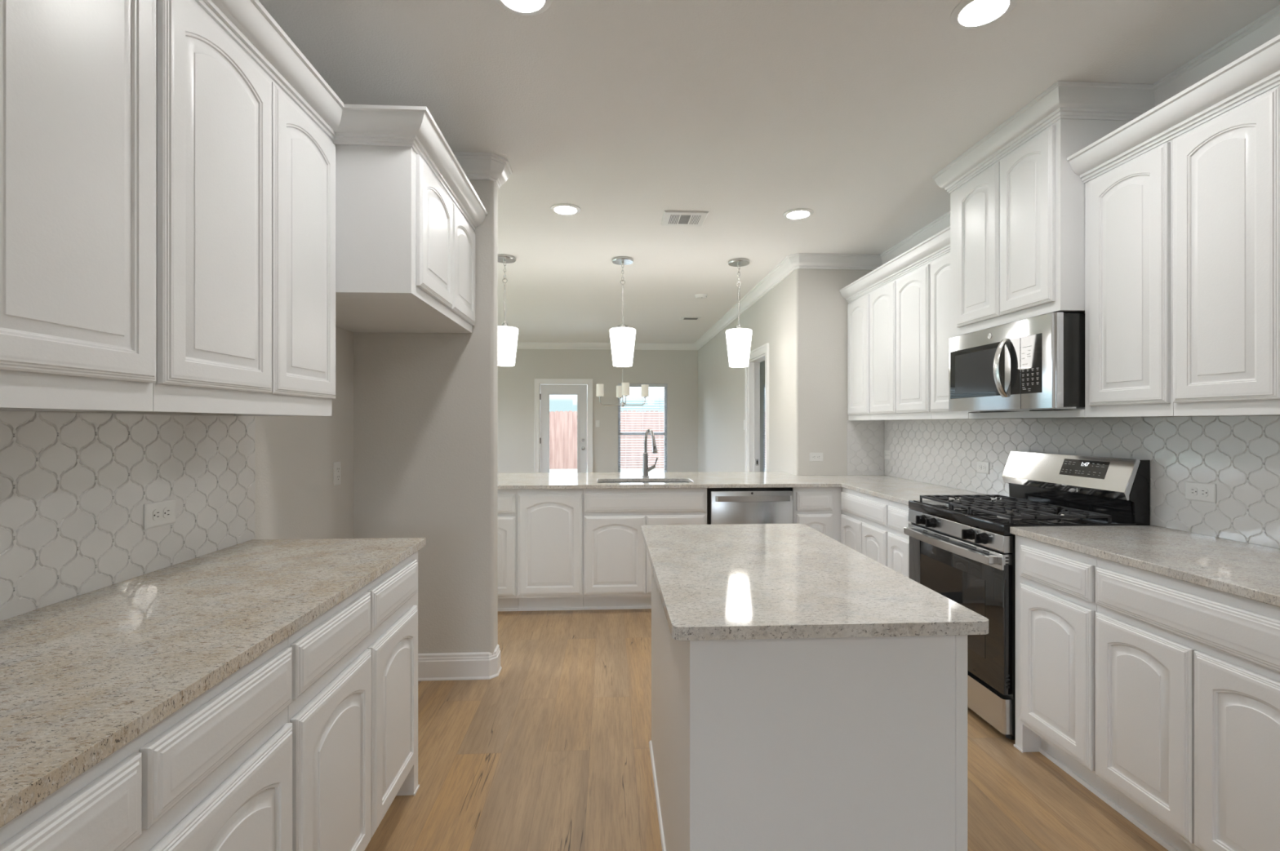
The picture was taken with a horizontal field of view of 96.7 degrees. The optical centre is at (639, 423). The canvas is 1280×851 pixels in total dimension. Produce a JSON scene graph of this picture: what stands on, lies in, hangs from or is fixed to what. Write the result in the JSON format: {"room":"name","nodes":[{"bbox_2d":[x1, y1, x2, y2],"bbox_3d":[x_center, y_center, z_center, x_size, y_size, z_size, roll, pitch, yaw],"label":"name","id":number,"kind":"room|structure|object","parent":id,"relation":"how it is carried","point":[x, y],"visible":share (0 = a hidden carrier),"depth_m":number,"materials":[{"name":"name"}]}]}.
{"room":"kitchen","nodes":[
{"label":"kitchen","id":0,"kind":"room"},
{"bbox_2d":[19,326,353,539],"bbox_3d":[-1.384,-0.026,-0.250,0.120,2.743,6.450,0,0,-3],"label":"wall","id":1,"kind":"structure","parent":0,"point":[296,497],"depth_m":2.53,"materials":[{"name":"white paint"}]},
{"bbox_2d":[0,0,155,411],"bbox_3d":[-1.204,-0.556,0.826,0.352,1.058,0.837,0,0,-3],"label":"upper cabinet","id":2,"kind":"object","parent":1,"relation":"attached to","point":[77,77],"visible":1,"depth_m":1.05,"materials":[{"name":"white paint"}]},
{"bbox_2d":[0,411,255,621],"bbox_3d":[-1.377,0.202,0.840,0.010,0.458,2.585,0,0,-3],"label":"tile backsplash","id":3,"kind":"structure","parent":1,"relation":"attached to","point":[75,488],"depth_m":1.51,"materials":[{"name":"white tile"}]},
{"bbox_2d":[143,499,175,529],"bbox_3d":[-1.413,0.266,1.677,0.008,0.072,0.115,0,0,-3],"label":"wall outlet","id":4,"kind":"object","parent":3,"relation":"attached to","point":[156,514],"visible":1,"depth_m":1.67,"materials":[{"name":"white plastic"}]},
{"bbox_2d":[152,509,160,520],"bbox_3d":[-1.409,0.266,1.658,0.002,0.033,0.027,0,0,-3],"label":"receptacle","id":5,"kind":"object","parent":4,"relation":"attached to","point":[156,513],"depth_m":1.66,"materials":[{"name":"grey plastic"}]},
{"bbox_2d":[163,507,170,518],"bbox_3d":[-1.411,0.266,1.697,0.002,0.033,0.027,0,0,-3],"label":"receptacle","id":6,"kind":"object","parent":4,"relation":"attached to","point":[166,511],"depth_m":1.70,"materials":[{"name":"grey plastic"}]},
{"bbox_2d":[153,0,335,416],"bbox_3d":[-1.248,-0.556,1.648,0.352,1.058,0.806,0,0,-3],"label":"upper cabinet","id":7,"kind":"object","parent":1,"relation":"attached to","point":[246,180],"visible":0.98,"depth_m":1.50,"materials":[{"name":"white paint"}]},
{"bbox_2d":[333,461,341,486],"bbox_3d":[-1.483,0.245,2.789,0.008,0.115,0.072,0,0,-3],"label":"wall outlet","id":8,"kind":"object","parent":1,"relation":"attached to","point":[336,465],"visible":1,"depth_m":2.78,"materials":[{"name":"white plastic"}]},
{"bbox_2d":[334,144,475,333],"bbox_3d":[-1.155,-0.781,2.524,0.633,0.608,0.927,0,0,-3],"label":"upper cabinet","id":9,"kind":"object","parent":1,"relation":"attached to","point":[405,252],"visible":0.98,"depth_m":2.10,"materials":[{"name":"white paint"}]},
{"bbox_2d":[192,0,488,231],"bbox_3d":[-0.893,-1.063,1.293,0.361,0.104,3.419,0,0,-3],"label":"crown molding","id":10,"kind":"structure","parent":9,"relation":"attached to","point":[247,24],"depth_m":1.97,"materials":[{"name":"white paint"}]},
{"bbox_2d":[353,179,497,655],"bbox_3d":[-2.620,-0.026,2.978,3.688,2.743,0.130,0,0,-3],"label":"wall","id":11,"kind":"structure","parent":0,"point":[425,405],"depth_m":3.00,"materials":[{"name":"white paint"}]},
{"bbox_2d":[417,644,502,681],"bbox_3d":[-2.681,1.277,2.794,3.780,0.136,1.142,0,0,6],"label":"baseboard","id":12,"kind":"structure","parent":11,"relation":"attached to","point":[471,665],"depth_m":2.99,"materials":[{"name":"white paint"}]},
{"bbox_2d":[497,349,764,473],"bbox_3d":[-0.188,-0.026,9.994,9.300,2.743,0.140,0,0,-3],"label":"wall","id":13,"kind":"structure","parent":0,"point":[677,369],"depth_m":9.90,"materials":[{"name":"white paint"}]},
{"bbox_2d":[534,378,592,472],"bbox_3d":[-1.325,0.284,9.908,1.002,2.121,0.190,0,0,-3],"label":"door","id":14,"kind":"structure","parent":13,"relation":"in","point":[544,388],"depth_m":9.87,"materials":[{"name":"white paint"}]},
{"bbox_2d":[595,420,599,426],"bbox_3d":[-0.738,0.000,9.890,0.072,0.115,0.008,0,0,-3],"label":"light switch","id":15,"kind":"object","parent":13,"relation":"attached to","point":[597,422],"visible":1,"depth_m":9.89,"materials":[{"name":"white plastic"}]},
{"bbox_2d":[617,386,666,472],"bbox_3d":[0.045,0.128,9.993,0.925,1.655,0.157,0,0,-3],"label":"window","id":16,"kind":"structure","parent":13,"relation":"in","point":[664,387],"depth_m":10.02,"materials":[{"name":"white paint"}]},
{"bbox_2d":[617,383,666,471],"bbox_3d":[0.046,0.111,9.977,0.857,1.617,0.057,0,0,-3],"label":"window blind","id":17,"kind":"object","parent":16,"relation":"attached to","point":[619,384],"visible":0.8,"depth_m":9.97,"materials":[{"name":"white plastic"}]},
{"bbox_2d":[763,387,764,471],"bbox_3d":[2.629,0.128,10.133,0.960,1.655,0.157,0,0,-3],"label":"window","id":18,"kind":"structure","parent":13,"relation":"in","point":[763,388],"depth_m":10.13,"materials":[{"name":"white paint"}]},
{"bbox_2d":[763,384,764,471],"bbox_3d":[2.630,0.111,10.116,0.892,1.617,0.057,0,0,-3],"label":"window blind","id":19,"kind":"object","parent":18,"relation":"attached to","point":[763,384],"visible":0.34,"depth_m":10.08,"materials":[{"name":"white plastic"}]},
{"bbox_2d":[364,608,1168,850],"bbox_3d":[0.174,1.395,3.274,9.600,0.100,13.620,0,0,-3],"label":"floor","id":20,"kind":"structure","parent":0,"point":[551,752],"depth_m":2.20,"materials":[{"name":"brown wood"}]},
{"bbox_2d":[0,637,292,850],"bbox_3d":[-1.056,0.903,0.828,0.649,0.883,0.815,0,0,-3],"label":"base cabinet","id":21,"kind":"object","parent":20,"relation":"on","point":[215,774],"visible":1,"depth_m":0.96,"materials":[{"name":"white paint"}]},
{"bbox_2d":[288,551,419,850],"bbox_3d":[-1.101,0.903,1.664,0.649,0.883,0.855,0,0,-3],"label":"base cabinet","id":22,"kind":"object","parent":20,"relation":"on","point":[353,712],"visible":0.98,"depth_m":1.55,"materials":[{"name":"white paint"}]},
{"bbox_2d":[497,489,518,611],"bbox_3d":[-1.103,0.903,4.288,0.436,0.883,0.621,0,0,-3],"label":"base cabinet","id":23,"kind":"object","parent":20,"relation":"on","point":[508,601],"visible":0.32,"depth_m":3.99,"materials":[{"name":"white paint"}]},
{"bbox_2d":[516,488,583,611],"bbox_3d":[-0.652,0.903,4.313,0.464,0.883,0.621,0,0,-3],"label":"base cabinet","id":24,"kind":"object","parent":20,"relation":"on","point":[549,522],"visible":0.99,"depth_m":4.01,"materials":[{"name":"white paint"}]},
{"bbox_2d":[582,481,706,609],"bbox_3d":[0.024,0.903,4.349,0.885,0.883,0.621,0,0,-3],"label":"base cabinet","id":25,"kind":"object","parent":20,"relation":"on","point":[617,568],"visible":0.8,"depth_m":4.04,"materials":[{"name":"white paint"}]},
{"bbox_2d":[497,471,1001,505],"bbox_3d":[-0.038,0.445,4.052,4.259,0.028,1.964,0,0,-3],"label":"countertop","id":26,"kind":"structure","parent":25,"relation":"on","point":[901,491],"depth_m":4.21,"materials":[{"name":"stone"}]},
{"bbox_2d":[598,482,675,483],"bbox_3d":[0.033,0.556,4.311,0.730,0.188,0.355,0,0,-3],"label":"sink","id":27,"kind":"object","parent":26,"relation":"in","point":[598,482],"visible":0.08,"depth_m":4.47,"materials":[{"name":"silver metal"}]},
{"bbox_2d":[641,429,657,477],"bbox_3d":[0.104,0.237,4.485,0.109,0.389,0.251,0,0,-23],"label":"kitchen faucet","id":28,"kind":"object","parent":26,"relation":"on","point":[646,469],"visible":1,"depth_m":4.54,"materials":[{"name":"silver metal"}]},
{"bbox_2d":[706,487,792,524],"bbox_3d":[0.781,0.905,4.346,0.620,0.880,0.645,0,0,-3],"label":"dishwasher","id":29,"kind":"object","parent":20,"relation":"on","point":[725,506],"visible":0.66,"depth_m":4.07,"materials":[{"name":"silver metal"}]},
{"bbox_2d":[648,568,967,850],"bbox_3d":[0.386,0.903,1.822,0.634,0.884,1.173,0,0,-3],"label":"kitchen island","id":30,"kind":"object","parent":20,"relation":"on","point":[837,744],"visible":0.69,"depth_m":1.25,"materials":[{"name":"white paint"}]},
{"bbox_2d":[641,524,988,640],"bbox_3d":[0.387,0.446,1.829,0.702,0.029,1.216,0,0,-3],"label":"island countertop","id":31,"kind":"structure","parent":30,"relation":"on","point":[730,581],"depth_m":1.48,"materials":[{"name":"stone"}]},
{"bbox_2d":[791,487,841,542],"bbox_3d":[1.271,0.903,4.416,0.356,0.883,0.621,0,0,-3],"label":"base cabinet","id":32,"kind":"object","parent":20,"relation":"on","point":[819,508],"visible":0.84,"depth_m":4.11,"materials":[{"name":"white paint"}]},
{"bbox_2d":[840,487,888,566],"bbox_3d":[1.786,0.903,3.804,0.642,0.883,0.697,0,0,-3],"label":"base cabinet","id":33,"kind":"object","parent":20,"relation":"on","point":[864,528],"visible":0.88,"depth_m":3.73,"materials":[{"name":"white paint"}]},
{"bbox_2d":[887,500,911,577],"bbox_3d":[1.813,0.903,3.312,0.642,0.883,0.285,0,0,-3],"label":"base cabinet","id":34,"kind":"object","parent":20,"relation":"on","point":[898,543],"visible":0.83,"depth_m":3.30,"materials":[{"name":"white paint"}]},
{"bbox_2d":[903,451,1150,740],"bbox_3d":[1.798,0.749,2.780,0.702,1.193,0.764,0,0,-3],"label":"gas range","id":35,"kind":"object","parent":20,"relation":"on","point":[962,550],"visible":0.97,"depth_m":2.57,"materials":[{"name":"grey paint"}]},
{"bbox_2d":[908,499,1136,535],"bbox_3d":[1.796,0.445,2.780,0.585,0.048,0.764,0,0,-3],"label":"cooktop","id":36,"kind":"object","parent":35,"relation":"in","point":[971,520],"depth_m":2.56,"materials":[{"name":"black metal"}]},
{"bbox_2d":[1013,535,1118,810],"bbox_3d":[1.873,0.903,2.190,0.642,0.883,0.400,0,0,-3],"label":"base cabinet","id":37,"kind":"object","parent":20,"relation":"on","point":[1056,607],"visible":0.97,"depth_m":2.13,"materials":[{"name":"white paint"}]},
{"bbox_2d":[1095,557,1279,850],"bbox_3d":[1.902,0.903,1.647,0.642,0.883,0.683,0,0,-3],"label":"base cabinet","id":38,"kind":"object","parent":20,"relation":"on","point":[1188,674],"visible":1,"depth_m":1.65,"materials":[{"name":"white paint"}]},
{"bbox_3d":[-1.011,0.903,0.003,0.649,0.883,0.833,0,0,-3],"label":"base cabinet","id":39,"kind":"object","parent":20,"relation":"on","visible":0},
{"bbox_2d":[0,537,426,827],"bbox_3d":[-1.059,0.445,0.849,0.644,0.028,2.570,0,0,-3],"label":"countertop","id":40,"kind":"structure","parent":39,"relation":"on","point":[82,677],"depth_m":1.13,"materials":[{"name":"beige stone"}]},
{"bbox_3d":[1.942,0.903,0.906,0.642,0.883,0.798,0,0,-3],"label":"base cabinet","id":41,"kind":"object","parent":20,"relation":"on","visible":0},
{"bbox_2d":[1009,525,1279,607],"bbox_3d":[1.916,0.445,1.442,0.637,0.028,1.914,0,0,-3],"label":"countertop","id":42,"kind":"structure","parent":41,"relation":"on","point":[1251,571],"depth_m":1.89,"materials":[{"name":"stone"}]},
{"bbox_2d":[257,0,1279,343],"bbox_3d":[0.174,-1.458,3.274,9.600,0.120,13.620,0,0,-3],"label":"ceiling","id":43,"kind":"structure","parent":0,"point":[747,113],"depth_m":2.48,"materials":[{"name":"white paint"}]},
{"bbox_2d":[497,254,518,366],"bbox_3d":[-1.137,-0.944,4.786,0.224,0.906,0.224,0,0,-3],"label":"pendant light","id":44,"kind":"object","parent":43,"relation":"hanging from","point":[507,335],"visible":0.88,"depth_m":4.71,"materials":[{"name":"white glass"}]},
{"bbox_2d":[495,0,552,16],"bbox_3d":[-0.383,-1.393,1.847,0.196,0.009,0.196,0,0,-3],"label":"recessed light","id":45,"kind":"object","parent":43,"relation":"in","point":[522,7],"visible":1,"depth_m":1.90,"materials":[{"name":"white plastic"}]},
{"bbox_2d":[550,203,580,215],"bbox_3d":[-0.485,-1.393,3.704,0.196,0.009,0.196,0,0,-3],"label":"recessed light","id":46,"kind":"object","parent":43,"relation":"in","point":[565,209],"visible":1,"depth_m":3.69,"materials":[{"name":"white plastic"}]},
{"bbox_2d":[595,325,648,406],"bbox_3d":[-0.249,-0.821,8.158,0.569,1.152,0.569,0,0,36],"label":"chandelier","id":47,"kind":"object","parent":43,"relation":"hanging from","point":[622,391],"visible":0.91,"depth_m":8.13,"materials":[{"name":"silver metal"}]},
{"bbox_2d":[609,256,635,367],"bbox_3d":[-0.147,-0.944,4.839,0.224,0.906,0.224,0,0,-3],"label":"pendant light","id":48,"kind":"object","parent":43,"relation":"hanging from","point":[622,338],"visible":1,"depth_m":4.76,"materials":[{"name":"white glass"}]},
{"bbox_2d":[660,210,709,226],"bbox_3d":[0.301,-1.391,3.865,0.300,0.012,0.250,0,0,-3],"label":"ceiling vent","id":49,"kind":"object","parent":43,"relation":"in","point":[670,218],"visible":1,"depth_m":3.84,"materials":[{"name":"white plastic"}]},
{"bbox_2d":[680,316,701,319],"bbox_3d":[0.671,-1.392,7.527,0.260,0.010,0.180,0,0,-3],"label":"ceiling vent","id":50,"kind":"object","parent":43,"relation":"in","point":[682,317],"visible":1,"depth_m":7.51,"materials":[{"name":"white plastic"}]},
{"bbox_2d":[694,293,707,299],"bbox_3d":[0.665,-1.378,6.175,0.136,0.038,0.136,0,0,-3],"label":"smoke detector","id":51,"kind":"object","parent":43,"relation":"attached to","point":[700,296],"visible":1,"depth_m":6.13,"materials":[{"name":"white plastic"}]},
{"bbox_2d":[725,257,751,367],"bbox_3d":[0.850,-0.944,4.893,0.224,0.906,0.224,0,0,-3],"label":"pendant light","id":52,"kind":"object","parent":43,"relation":"hanging from","point":[738,340],"visible":1,"depth_m":4.82,"materials":[{"name":"white glass"}]},
{"bbox_2d":[782,208,813,219],"bbox_3d":[1.053,-1.393,3.787,0.196,0.009,0.196,0,0,-3],"label":"recessed light","id":53,"kind":"object","parent":43,"relation":"in","point":[800,213],"visible":1,"depth_m":3.77,"materials":[{"name":"white plastic"}]},
{"bbox_2d":[950,0,1017,29],"bbox_3d":[1.156,-1.393,1.915,0.196,0.009,0.196,0,0,-3],"label":"recessed light","id":54,"kind":"object","parent":43,"relation":"in","point":[968,14],"visible":1,"depth_m":1.93,"materials":[{"name":"white plastic"}]},
{"bbox_2d":[697,268,884,475],"bbox_3d":[1.598,-0.026,7.387,0.875,2.743,5.260,0,0,-3],"label":"wall","id":55,"kind":"structure","parent":0,"point":[802,320],"depth_m":4.87,"materials":[{"name":"white paint"}]},
{"bbox_2d":[745,342,768,471],"bbox_3d":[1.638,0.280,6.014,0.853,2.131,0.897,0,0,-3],"label":"door frame","id":56,"kind":"structure","parent":55,"relation":"in","point":[761,353],"depth_m":6.34,"materials":[{"name":"white paint"}]},
{"bbox_2d":[808,453,822,462],"bbox_3d":[1.469,0.279,4.742,0.115,0.072,0.008,0,0,-3],"label":"wall outlet","id":57,"kind":"object","parent":55,"relation":"attached to","point":[813,457],"visible":1,"depth_m":4.74,"materials":[{"name":"white plastic"}]},
{"bbox_2d":[847,420,884,475],"bbox_3d":[1.888,0.202,4.763,0.313,0.458,0.010,0,0,-3],"label":"tile backsplash","id":58,"kind":"structure","parent":55,"relation":"attached to","point":[865,438],"depth_m":4.76,"materials":[{"name":"white tile"}]},
{"bbox_2d":[912,414,1279,525],"bbox_3d":[2.333,-0.026,0.756,0.120,2.743,8.060,0,0,-3],"label":"wall","id":59,"kind":"structure","parent":0,"point":[1263,415],"depth_m":2.64,"materials":[{"name":"white paint"}]},
{"bbox_2d":[847,291,871,420],"bbox_3d":[1.900,-0.556,4.559,0.333,1.058,0.415,0,0,-3],"label":"upper cabinet","id":60,"kind":"object","parent":59,"relation":"attached to","point":[859,309],"visible":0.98,"depth_m":4.51,"materials":[{"name":"white paint"}]},
{"bbox_2d":[453,4,1279,350],"bbox_3d":[-1.169,-1.344,3.202,6.610,0.108,13.320,0,0,-3],"label":"trim","id":61,"kind":"structure","parent":59,"relation":"attached to","point":[476,166],"depth_m":3.80,"materials":[{"name":"white paint"}]},
{"bbox_2d":[870,261,931,420],"bbox_3d":[1.933,-0.556,3.946,0.333,1.058,0.810,0,0,-3],"label":"upper cabinet","id":62,"kind":"object","parent":59,"relation":"attached to","point":[900,308],"visible":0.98,"depth_m":3.86,"materials":[{"name":"white paint"}]},
{"bbox_2d":[839,226,950,302],"bbox_3d":[1.746,-1.063,3.962,0.080,0.104,1.593,0,0,-3],"label":"crown molding","id":63,"kind":"structure","parent":62,"relation":"attached to","point":[938,245],"depth_m":3.81,"materials":[{"name":"white paint"}]},
{"bbox_2d":[930,251,1022,419],"bbox_3d":[1.965,-0.556,3.359,0.333,1.058,0.361,0,0,-3],"label":"upper cabinet","id":64,"kind":"object","parent":59,"relation":"attached to","point":[940,266],"visible":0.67,"depth_m":3.41,"materials":[{"name":"white paint"}]},
{"bbox_2d":[950,119,1130,418],"bbox_3d":[1.943,-0.712,2.786,0.438,1.370,0.775,0,0,-3],"label":"upper cabinet","id":65,"kind":"object","parent":59,"relation":"attached to","point":[1017,227],"visible":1,"depth_m":2.58,"materials":[{"name":"white paint"}]},
{"bbox_2d":[948,312,1084,413],"bbox_3d":[1.916,-0.265,2.787,0.486,0.411,0.760,0,0,-3],"label":"microwave","id":66,"kind":"object","parent":65,"relation":"attached to","point":[1037,363],"visible":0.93,"depth_m":2.60,"materials":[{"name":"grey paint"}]},
{"bbox_2d":[932,80,1155,193],"bbox_3d":[1.920,-1.339,2.785,0.482,0.116,0.906,0,0,-3],"label":"crown molding","id":67,"kind":"structure","parent":65,"relation":"attached to","point":[1063,100],"depth_m":2.40,"materials":[{"name":"white paint"}]},
{"bbox_2d":[884,416,1279,549],"bbox_3d":[2.166,0.202,2.635,0.010,0.458,4.270,0,0,-3],"label":"tile backsplash","id":68,"kind":"structure","parent":59,"relation":"attached to","point":[1240,455],"depth_m":2.38,"materials":[{"name":"white tile"}]},
{"bbox_2d":[884,450,891,460],"bbox_3d":[2.046,0.260,4.702,0.008,0.072,0.115,0,0,-3],"label":"wall outlet","id":69,"kind":"object","parent":68,"relation":"attached to","point":[887,455],"visible":1,"depth_m":4.69,"materials":[{"name":"white plastic"}]},
{"bbox_2d":[977,461,989,474],"bbox_3d":[2.110,0.270,3.503,0.008,0.072,0.115,0,0,-3],"label":"wall outlet","id":70,"kind":"object","parent":68,"relation":"attached to","point":[982,467],"visible":1,"depth_m":3.49,"materials":[{"name":"white plastic"}]},
{"bbox_2d":[1185,481,1216,503],"bbox_3d":[2.179,0.266,2.215,0.008,0.072,0.115,0,0,-3],"label":"wall outlet","id":71,"kind":"object","parent":68,"relation":"attached to","point":[1197,491],"visible":1,"depth_m":2.21,"materials":[{"name":"white plastic"}]},
{"bbox_2d":[1190,487,1197,495],"bbox_3d":[2.176,0.266,2.235,0.002,0.033,0.027,0,0,-3],"label":"receptacle","id":72,"kind":"object","parent":71,"relation":"attached to","point":[1193,491],"depth_m":2.23,"materials":[{"name":"grey plastic"}]},
{"bbox_2d":[1200,488,1208,497],"bbox_3d":[2.178,0.266,2.196,0.002,0.033,0.027,0,0,-3],"label":"receptacle","id":73,"kind":"object","parent":71,"relation":"attached to","point":[1204,491],"depth_m":2.19,"materials":[{"name":"grey plastic"}]},
{"bbox_2d":[1084,138,1173,417],"bbox_3d":[2.026,-0.556,2.212,0.333,1.058,0.374,0,0,-3],"label":"upper cabinet","id":74,"kind":"object","parent":59,"relation":"attached to","point":[1129,206],"visible":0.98,"depth_m":2.17,"materials":[{"name":"white paint"}]},
{"bbox_2d":[1173,84,1279,416],"bbox_3d":[2.056,-0.556,1.669,0.333,1.058,0.710,0,0,-3],"label":"upper cabinet","id":75,"kind":"object","parent":59,"relation":"attached to","point":[1226,168],"visible":1,"depth_m":1.82,"materials":[{"name":"white paint"}]},
{"bbox_3d":[2.096,-0.556,0.914,0.333,1.058,0.798,0,0,-3],"label":"upper cabinet","id":76,"kind":"object","parent":59,"relation":"attached to","visible":0},
{"bbox_2d":[1066,34,1279,183],"bbox_3d":[1.882,-1.063,1.448,0.080,0.104,1.889,0,0,-3],"label":"crown molding","id":77,"kind":"structure","parent":76,"relation":"attached to","point":[1257,72],"depth_m":1.93,"materials":[{"name":"white paint"}]},
{"label":"outside","id":78,"kind":"structure","parent":0,"visible":0},
{"bbox_2d":[549,469,664,472],"bbox_3d":[1.796,1.535,3.852,36.000,0.100,31.500,0,0,-3],"label":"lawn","id":79,"kind":"structure","parent":78,"point":[550,470],"depth_m":18.06,"materials":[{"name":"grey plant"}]},
{"bbox_2d":[549,410,664,469],"bbox_3d":[-0.487,0.524,18.431,27.008,1.882,0.069,0,0,-3],"label":"wooden fence","id":80,"kind":"object","parent":79,"relation":"on","point":[562,425],"visible":0.04,"depth_m":18.31,"materials":[{"name":"brown wood"}]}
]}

